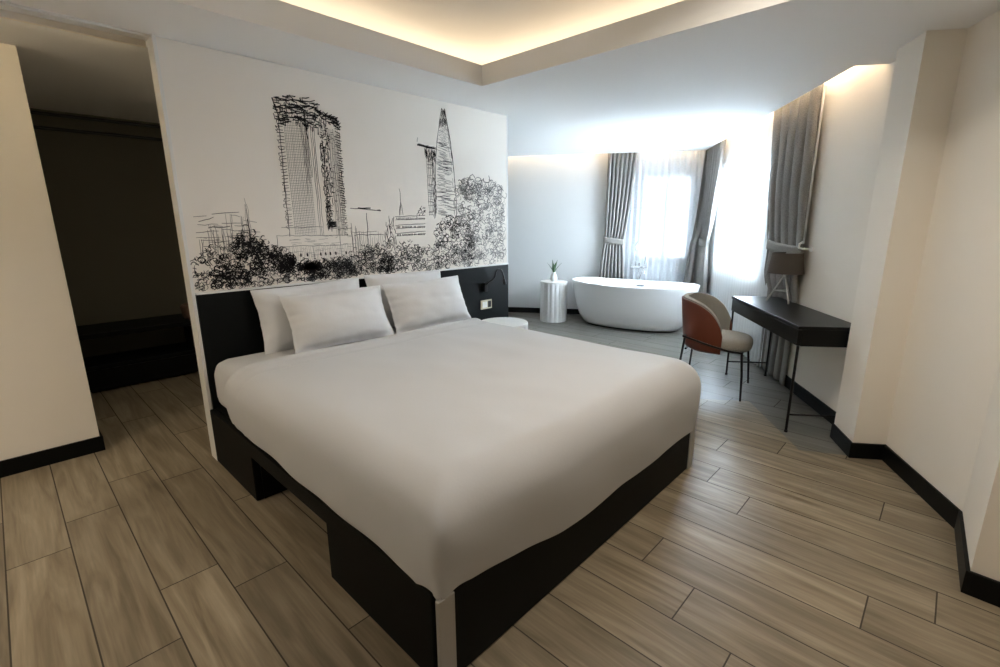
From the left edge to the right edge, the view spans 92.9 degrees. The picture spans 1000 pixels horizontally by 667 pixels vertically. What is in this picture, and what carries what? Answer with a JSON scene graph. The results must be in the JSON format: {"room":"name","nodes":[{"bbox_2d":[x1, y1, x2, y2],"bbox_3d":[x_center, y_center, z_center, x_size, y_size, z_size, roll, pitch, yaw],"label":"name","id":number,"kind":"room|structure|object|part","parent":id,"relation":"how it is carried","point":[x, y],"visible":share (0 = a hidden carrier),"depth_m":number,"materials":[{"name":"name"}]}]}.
{"room":"hotel room","nodes":[
{"label":"hotel room","id":0,"kind":"room"},
{"bbox_2d":[0,43,99,460],"bbox_3d":[-4.146,-0.426,3.002,2.425,2.393,1.878,12,18,42],"label":"wall","id":1,"kind":"structure","parent":0,"point":[46,402],"depth_m":2.77,"materials":[{"name":"beige paint"}]},
{"bbox_2d":[0,428,105,477],"bbox_3d":[-3.768,0.767,2.930,1.439,0.100,1.892,12,18,42],"label":"baseboard","id":2,"kind":"structure","parent":1,"relation":"attached to","point":[27,462],"depth_m":2.93,"materials":[{"name":"black wood"}]},
{"bbox_2d":[30,110,160,128],"bbox_3d":[-2.765,-1.750,4.062,0.056,0.056,1.968,12,18,42],"label":"hanging rail","id":3,"kind":"object","parent":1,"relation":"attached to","point":[42,113],"visible":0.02,"depth_m":3.66,"materials":[{"name":"black metal"}]},
{"bbox_2d":[33,125,162,141],"bbox_3d":[-2.764,-1.652,4.085,0.056,0.056,1.968,12,18,42],"label":"hanging rail","id":4,"kind":"object","parent":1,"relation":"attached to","point":[34,126],"visible":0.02,"depth_m":3.69,"materials":[{"name":"black metal"}]},
{"bbox_2d":[29,108,187,325],"bbox_3d":[-3.382,-0.872,4.879,0.120,2.393,1.970,12,18,42],"label":"wall","id":5,"kind":"structure","parent":0,"point":[110,199],"depth_m":4.47,"materials":[{"name":"paint"}]},
{"bbox_2d":[157,36,505,407],"bbox_3d":[-0.887,-0.605,3.693,0.074,2.393,2.683,12,18,42],"label":"wall","id":6,"kind":"structure","parent":0,"point":[157,36],"depth_m":2.93,"materials":[{"name":"white paint"}]},
{"bbox_2d":[0,1,149,47],"bbox_3d":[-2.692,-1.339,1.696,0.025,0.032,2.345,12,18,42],"label":"trim","id":7,"kind":"structure","parent":6,"relation":"attached to","point":[5,14],"depth_m":2.30,"materials":[{"name":"beige paint"}]},
{"bbox_2d":[147,33,507,460],"bbox_3d":[-0.880,-0.604,3.687,0.106,2.393,2.709,12,18,42],"label":"trim","id":8,"kind":"structure","parent":6,"relation":"attached to","point":[151,42],"depth_m":2.68,"materials":[{"name":"white"}]},
{"bbox_2d":[156,36,506,292],"bbox_3d":[-0.856,-1.102,3.549,0.007,1.351,2.677,12,18,42],"label":"mural","id":9,"kind":"object","parent":6,"relation":"attached to","point":[286,174],"visible":1,"depth_m":3.18,"materials":[{"name":"white paper"}]},
{"bbox_2d":[195,263,508,408],"bbox_3d":[-0.842,0.053,3.815,0.029,1.054,2.671,12,18,42],"label":"headboard panel","id":10,"kind":"object","parent":6,"relation":"attached to","point":[230,326],"visible":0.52,"depth_m":2.97,"materials":[{"name":"black wood"}]},
{"bbox_2d":[481,299,491,309],"bbox_3d":[-0.128,-0.275,4.487,0.014,0.086,0.144,12,18,42],"label":"wall socket","id":11,"kind":"object","parent":10,"relation":"attached to","point":[485,304],"visible":1,"depth_m":4.48,"materials":[{"name":"beige plastic"}]},
{"bbox_2d":[483,268,505,291],"bbox_3d":[-0.046,-0.503,4.446,0.242,0.211,0.054,-6,14,-23],"label":"reading lamp","id":12,"kind":"object","parent":10,"relation":"attached to","point":[485,285],"visible":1,"depth_m":4.42,"materials":[{"name":"black metal"}]},
{"bbox_2d":[0,312,999,666],"bbox_3d":[0.488,0.561,4.194,10.816,0.120,10.000,12,18,42],"label":"floor","id":13,"kind":"structure","parent":0,"point":[775,547],"depth_m":2.06,"materials":[{"name":"brown wood"}]},
{"bbox_2d":[76,313,198,391],"bbox_3d":[-3.127,0.086,4.868,0.540,0.530,1.940,12,18,42],"label":"bench","id":14,"kind":"object","parent":13,"relation":"on","point":[125,352],"visible":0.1,"depth_m":4.49,"materials":[{"name":"black wood"}]},
{"bbox_3d":[-3.305,0.068,5.037,0.050,0.490,1.900,12,18,42],"label":"panel","id":15,"kind":"part","parent":14,"relation":"part of","materials":[{"name":"laminate"}]},
{"bbox_2d":[83,342,195,371],"bbox_3d":[-3.145,0.129,4.896,0.490,0.035,1.940,12,18,42],"label":"shelf","id":16,"kind":"object","parent":14,"relation":"attached to","point":[151,353],"depth_m":4.49,"materials":[{"name":"black wood"}]},
{"bbox_2d":[180,303,189,318],"bbox_3d":[-3.036,-0.230,4.745,0.260,0.140,0.260,12,18,42],"label":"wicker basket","id":17,"kind":"object","parent":14,"relation":"on","point":[184,307],"visible":0.3,"depth_m":4.63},
{"bbox_3d":[-3.125,0.110,4.854,0.470,0.490,0.035,12,18,42],"label":"panel","id":18,"kind":"part","parent":14,"relation":"part of","materials":[{"name":"black wood"}]},
{"bbox_2d":[210,406,696,666],"bbox_3d":[-0.301,0.630,2.886,2.184,0.347,1.963,12,18,42],"label":"frame","id":19,"kind":"object","parent":13,"relation":"on","point":[452,631],"visible":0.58,"depth_m":1.79,"materials":[{"name":"black wood"}]},
{"bbox_3d":[-0.636,0.603,3.205,0.035,0.257,1.875,12,18,42],"label":"cross panel","id":20,"kind":"part","parent":19,"relation":"part of","materials":[{"name":"black wood"}]},
{"bbox_3d":[-0.974,0.792,2.223,2.146,0.342,0.040,12,18,42],"label":"panel","id":21,"kind":"part","parent":19,"relation":"part of","materials":[{"name":"black wood"}]},
{"bbox_2d":[214,320,461,406],"bbox_3d":[-0.338,0.304,2.833,2.075,0.308,1.880,12,18,42],"label":"mattress","id":22,"kind":"object","parent":19,"relation":"on","point":[226,368],"visible":0.16,"depth_m":2.78,"materials":[{"name":"grey fabric"}]},
{"bbox_2d":[250,278,358,353],"bbox_3d":[-1.233,-0.131,3.174,0.755,0.412,0.190,-12,18,-41],"label":"pillow","id":23,"kind":"object","parent":22,"relation":"on","point":[275,326],"visible":0.33,"depth_m":2.96,"materials":[{"name":"white fabric"}]},
{"bbox_2d":[278,285,393,353],"bbox_3d":[-1.051,-0.110,3.145,0.256,0.353,0.727,12,18,42],"label":"pillow","id":24,"kind":"object","parent":22,"relation":"on","point":[317,320],"visible":1,"depth_m":3.03,"materials":[{"name":"white fabric"}]},
{"bbox_2d":[364,270,440,326],"bbox_3d":[-0.716,-0.274,3.706,0.194,0.413,0.717,10,17,38],"label":"pillow","id":25,"kind":"object","parent":22,"relation":"on","point":[380,279],"visible":0.2,"depth_m":3.56,"materials":[{"name":"white fabric"}]},
{"bbox_2d":[382,275,470,333],"bbox_3d":[-0.546,-0.236,3.663,0.727,0.354,0.243,-12,18,-40],"label":"pillow","id":26,"kind":"object","parent":22,"relation":"on","point":[415,305],"visible":0.98,"depth_m":3.55,"materials":[{"name":"white fabric"}]},
{"bbox_2d":[224,318,700,599],"bbox_3d":[-0.147,0.400,2.680,1.802,0.506,1.992,12,18,42],"label":"duvet","id":27,"kind":"object","parent":22,"relation":"on","point":[458,449],"visible":1,"depth_m":2.00,"materials":[{"name":"grey fabric"}]},
{"bbox_3d":[0.476,0.798,2.168,0.030,0.342,1.931,12,18,42],"label":"foot panel","id":28,"kind":"part","parent":19,"relation":"part of","materials":[{"name":"black wood"}]},
{"bbox_2d":[482,317,527,328],"bbox_3d":[0.034,0.170,4.372,0.440,0.565,0.440,12,18,42],"label":"drum side table","id":29,"kind":"object","parent":13,"relation":"on","point":[508,321],"visible":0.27,"depth_m":4.32,"materials":[{"name":"white paint"}]},
{"bbox_2d":[540,280,567,322],"bbox_3d":[0.800,-0.488,7.094,0.400,0.590,0.400,12,18,42],"label":"drum side table","id":30,"kind":"object","parent":13,"relation":"on","point":[553,294],"visible":0.98,"depth_m":6.94,"materials":[{"name":"white paint"}]},
{"bbox_2d":[548,260,558,280],"bbox_3d":[0.798,-0.924,6.964,0.160,0.319,0.166,8,16,33],"label":"potted succulent","id":31,"kind":"object","parent":30,"relation":"on","point":[553,277],"visible":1,"depth_m":6.96,"materials":[{"name":"white ceramic"}]},
{"bbox_2d":[550,272,556,280],"bbox_3d":[0.792,-0.836,6.990,0.104,0.135,0.104,12,18,42],"label":"vase","id":32,"kind":"object","parent":31,"relation":"attached to","point":[553,277],"depth_m":6.95,"materials":[{"name":"white ceramic"}]},
{"bbox_2d":[572,277,699,332],"bbox_3d":[1.844,-0.417,6.675,1.756,0.633,0.856,8,16,33],"label":"bathtub","id":33,"kind":"object","parent":13,"relation":"on","point":[624,304],"visible":0.95,"depth_m":6.36,"materials":[{"name":"white ceramic"}]},
{"bbox_2d":[631,240,646,279],"bbox_3d":[2.047,-0.794,7.071,0.240,1.183,0.234,6,15,24],"label":"tub faucet","id":34,"kind":"object","parent":13,"relation":"on","point":[635,266],"visible":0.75,"depth_m":7.06,"materials":[{"name":"silver metal"}]},
{"bbox_2d":[679,292,752,401],"bbox_3d":[1.891,0.076,4.183,0.601,0.818,0.609,8,16,32],"label":"armchair","id":35,"kind":"object","parent":13,"relation":"on","point":[706,321],"visible":1,"depth_m":3.99,"materials":[{"name":"orange leather"}]},
{"bbox_3d":[1.565,0.250,4.140,0.075,0.502,0.030,-1,13,-3],"label":"leg","id":36,"kind":"part","parent":35,"relation":"part of","materials":[{"name":"black metal"}]},
{"bbox_3d":[1.836,0.154,4.542,0.030,0.502,0.075,-5,14,-20],"label":"leg","id":37,"kind":"part","parent":35,"relation":"part of","materials":[{"name":"black metal"}]},
{"bbox_2d":[684,292,730,332],"bbox_3d":[1.804,-0.137,4.191,0.362,0.405,0.548,8,16,32],"label":"chair backrest","id":38,"kind":"object","parent":35,"relation":"on","point":[703,313],"depth_m":4.03,"materials":[{"name":"fabric"}]},
{"bbox_2d":[721,329,752,351],"bbox_3d":[1.926,0.053,4.154,0.510,0.120,0.453,8,16,32],"label":"seat cushion","id":39,"kind":"object","parent":35,"relation":"on","point":[736,341],"depth_m":3.94,"materials":[{"name":"fabric"}]},
{"bbox_3d":[1.980,0.359,3.897,0.026,0.398,0.082,0,13,1],"label":"leg","id":40,"kind":"part","parent":35,"relation":"part of","materials":[{"name":"black metal"}]},
{"bbox_3d":[2.242,0.266,4.286,0.082,0.398,0.026,-6,14,-23],"label":"leg","id":41,"kind":"part","parent":35,"relation":"part of","materials":[{"name":"black metal"}]},
{"bbox_2d":[725,296,850,431],"bbox_3d":[2.280,0.177,3.860,0.405,0.763,1.340,2,13,8],"label":"writing desk","id":42,"kind":"object","parent":13,"relation":"on","point":[800,325],"visible":0.74,"depth_m":3.41,"materials":[{"name":"black paint"}]},
{"bbox_3d":[2.188,0.086,4.526,0.018,0.613,0.017,2,13,8],"label":"leg","id":43,"kind":"part","parent":42,"relation":"part of","materials":[{"name":"black metal"}]},
{"bbox_3d":[2.096,-0.120,3.816,0.024,0.108,1.320,2,13,8],"label":"drawer","id":44,"kind":"part","parent":42,"relation":"part of","materials":[{"name":"black paint"}]},
{"bbox_3d":[2.540,0.095,4.478,0.018,0.613,0.017,2,13,8],"label":"leg","id":45,"kind":"part","parent":42,"relation":"part of","materials":[{"name":"black metal"}]},
{"bbox_2d":[766,252,803,303],"bbox_3d":[2.422,-0.475,4.043,0.276,0.418,0.276,5,14,23],"label":"table lamp","id":46,"kind":"object","parent":42,"relation":"on","point":[783,263],"visible":0.96,"depth_m":3.92,"materials":[{"name":"brown fabric"}]},
{"bbox_3d":[2.382,-0.412,4.085,0.144,0.276,0.014,8,16,33],"label":"leg","id":47,"kind":"part","parent":46,"relation":"part of","materials":[{"name":"beige metal"}]},
{"bbox_3d":[2.422,-0.596,4.014,0.276,0.170,0.276,5,14,23],"label":"lamp shade","id":48,"kind":"part","parent":46,"relation":"part of","materials":[{"name":"brown fabric"}]},
{"bbox_3d":[2.420,-0.395,4.011,0.014,0.276,0.144,1,13,3],"label":"leg","id":49,"kind":"part","parent":46,"relation":"part of","materials":[{"name":"beige metal"}]},
{"bbox_3d":[2.011,0.382,3.273,0.018,0.613,0.017,2,13,8],"label":"leg","id":50,"kind":"part","parent":42,"relation":"part of","materials":[{"name":"black metal"}]},
{"bbox_2d":[0,0,999,156],"bbox_3d":[0.486,-2.103,3.697,8.700,0.507,10.200,12,18,42],"label":"ceiling","id":51,"kind":"structure","parent":0,"point":[569,77],"depth_m":3.01,"materials":[{"name":"white paint"}]},
{"bbox_2d":[599,152,637,278],"bbox_3d":[1.727,-1.482,7.100,0.521,2.488,0.124,3,14,14],"label":"curtain","id":52,"kind":"object","parent":51,"relation":"hanging from","point":[621,166],"visible":0.74,"depth_m":7.01,"materials":[{"name":"grey fabric"}]},
{"bbox_2d":[683,139,725,293],"bbox_3d":[2.766,-1.351,6.522,0.306,2.489,0.764,2,13,9],"label":"curtain","id":53,"kind":"object","parent":51,"relation":"hanging from","point":[696,269],"visible":0.72,"depth_m":6.61,"materials":[{"name":"grey fabric"}]},
{"bbox_2d":[508,153,607,308],"bbox_3d":[1.241,-1.688,7.358,4.040,2.800,0.140,2,14,11],"label":"wall","id":54,"kind":"structure","parent":0,"point":[557,203],"depth_m":7.35,"materials":[{"name":"white paint"}]},
{"bbox_2d":[508,307,579,313],"bbox_3d":[1.213,-0.350,7.599,3.800,0.085,0.014,2,14,11],"label":"baseboard","id":55,"kind":"structure","parent":54,"relation":"attached to","point":[510,309],"depth_m":7.74,"materials":[{"name":"black wood"}]},
{"bbox_2d":[623,150,705,282],"bbox_3d":[2.396,-1.474,7.053,1.240,2.488,0.044,2,14,11],"label":"sheer curtain","id":56,"kind":"object","parent":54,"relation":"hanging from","point":[667,184],"visible":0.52,"depth_m":6.99,"materials":[{"name":"white fabric"}]},
{"bbox_2d":[786,62,894,410],"bbox_3d":[2.803,-1.135,4.977,0.140,2.800,4.338,2,13,9],"label":"wall","id":57,"kind":"structure","parent":0,"point":[856,100],"depth_m":3.47,"materials":[{"name":"beige paint"}]},
{"bbox_2d":[706,112,780,367],"bbox_3d":[2.807,-1.156,5.695,0.044,2.488,2.528,2,13,9],"label":"sheer curtain","id":58,"kind":"object","parent":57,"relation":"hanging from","point":[737,251],"visible":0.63,"depth_m":5.37,"materials":[{"name":"white fabric"}]},
{"bbox_2d":[758,83,823,384],"bbox_3d":[2.567,-0.841,4.363,0.116,2.488,0.984,2,13,10],"label":"curtain","id":59,"kind":"object","parent":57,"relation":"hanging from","point":[793,149],"visible":0.66,"depth_m":4.17,"materials":[{"name":"grey fabric"}]},
{"bbox_2d":[803,86,825,243],"bbox_3d":[2.495,-1.317,3.774,0.012,1.190,0.011,12,18,42],"label":"wand","id":60,"kind":"object","parent":59,"relation":"hanging from","point":[824,86],"visible":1,"depth_m":3.76,"materials":[{"name":"white plastic"}]},
{"bbox_2d":[798,241,812,251],"bbox_3d":[2.498,-0.712,3.870,0.128,0.086,0.043,2,13,10],"label":"hook","id":61,"kind":"object","parent":57,"relation":"attached to","point":[810,248],"visible":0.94,"depth_m":3.87,"materials":[{"name":"white metal"}]},
{"bbox_2d":[784,375,835,423],"bbox_3d":[2.728,0.193,5.231,0.014,0.100,4.178,2,13,9],"label":"baseboard","id":62,"kind":"structure","parent":57,"relation":"attached to","point":[821,408],"depth_m":3.77,"materials":[{"name":"black wood"}]},
{"bbox_2d":[834,10,999,581],"bbox_3d":[2.678,-0.399,1.855,2.122,2.800,1.563,12,18,42],"label":"wall column","id":63,"kind":"structure","parent":0,"point":[920,380],"depth_m":2.49,"materials":[{"name":"beige paint"}]},
{"bbox_2d":[830,423,999,607],"bbox_3d":[2.225,0.960,1.983,0.794,0.100,2.507,-4,14,-14],"label":"baseboard","id":64,"kind":"structure","parent":63,"relation":"attached to","point":[986,589],"depth_m":2.40,"materials":[{"name":"black wood"}]}
]}

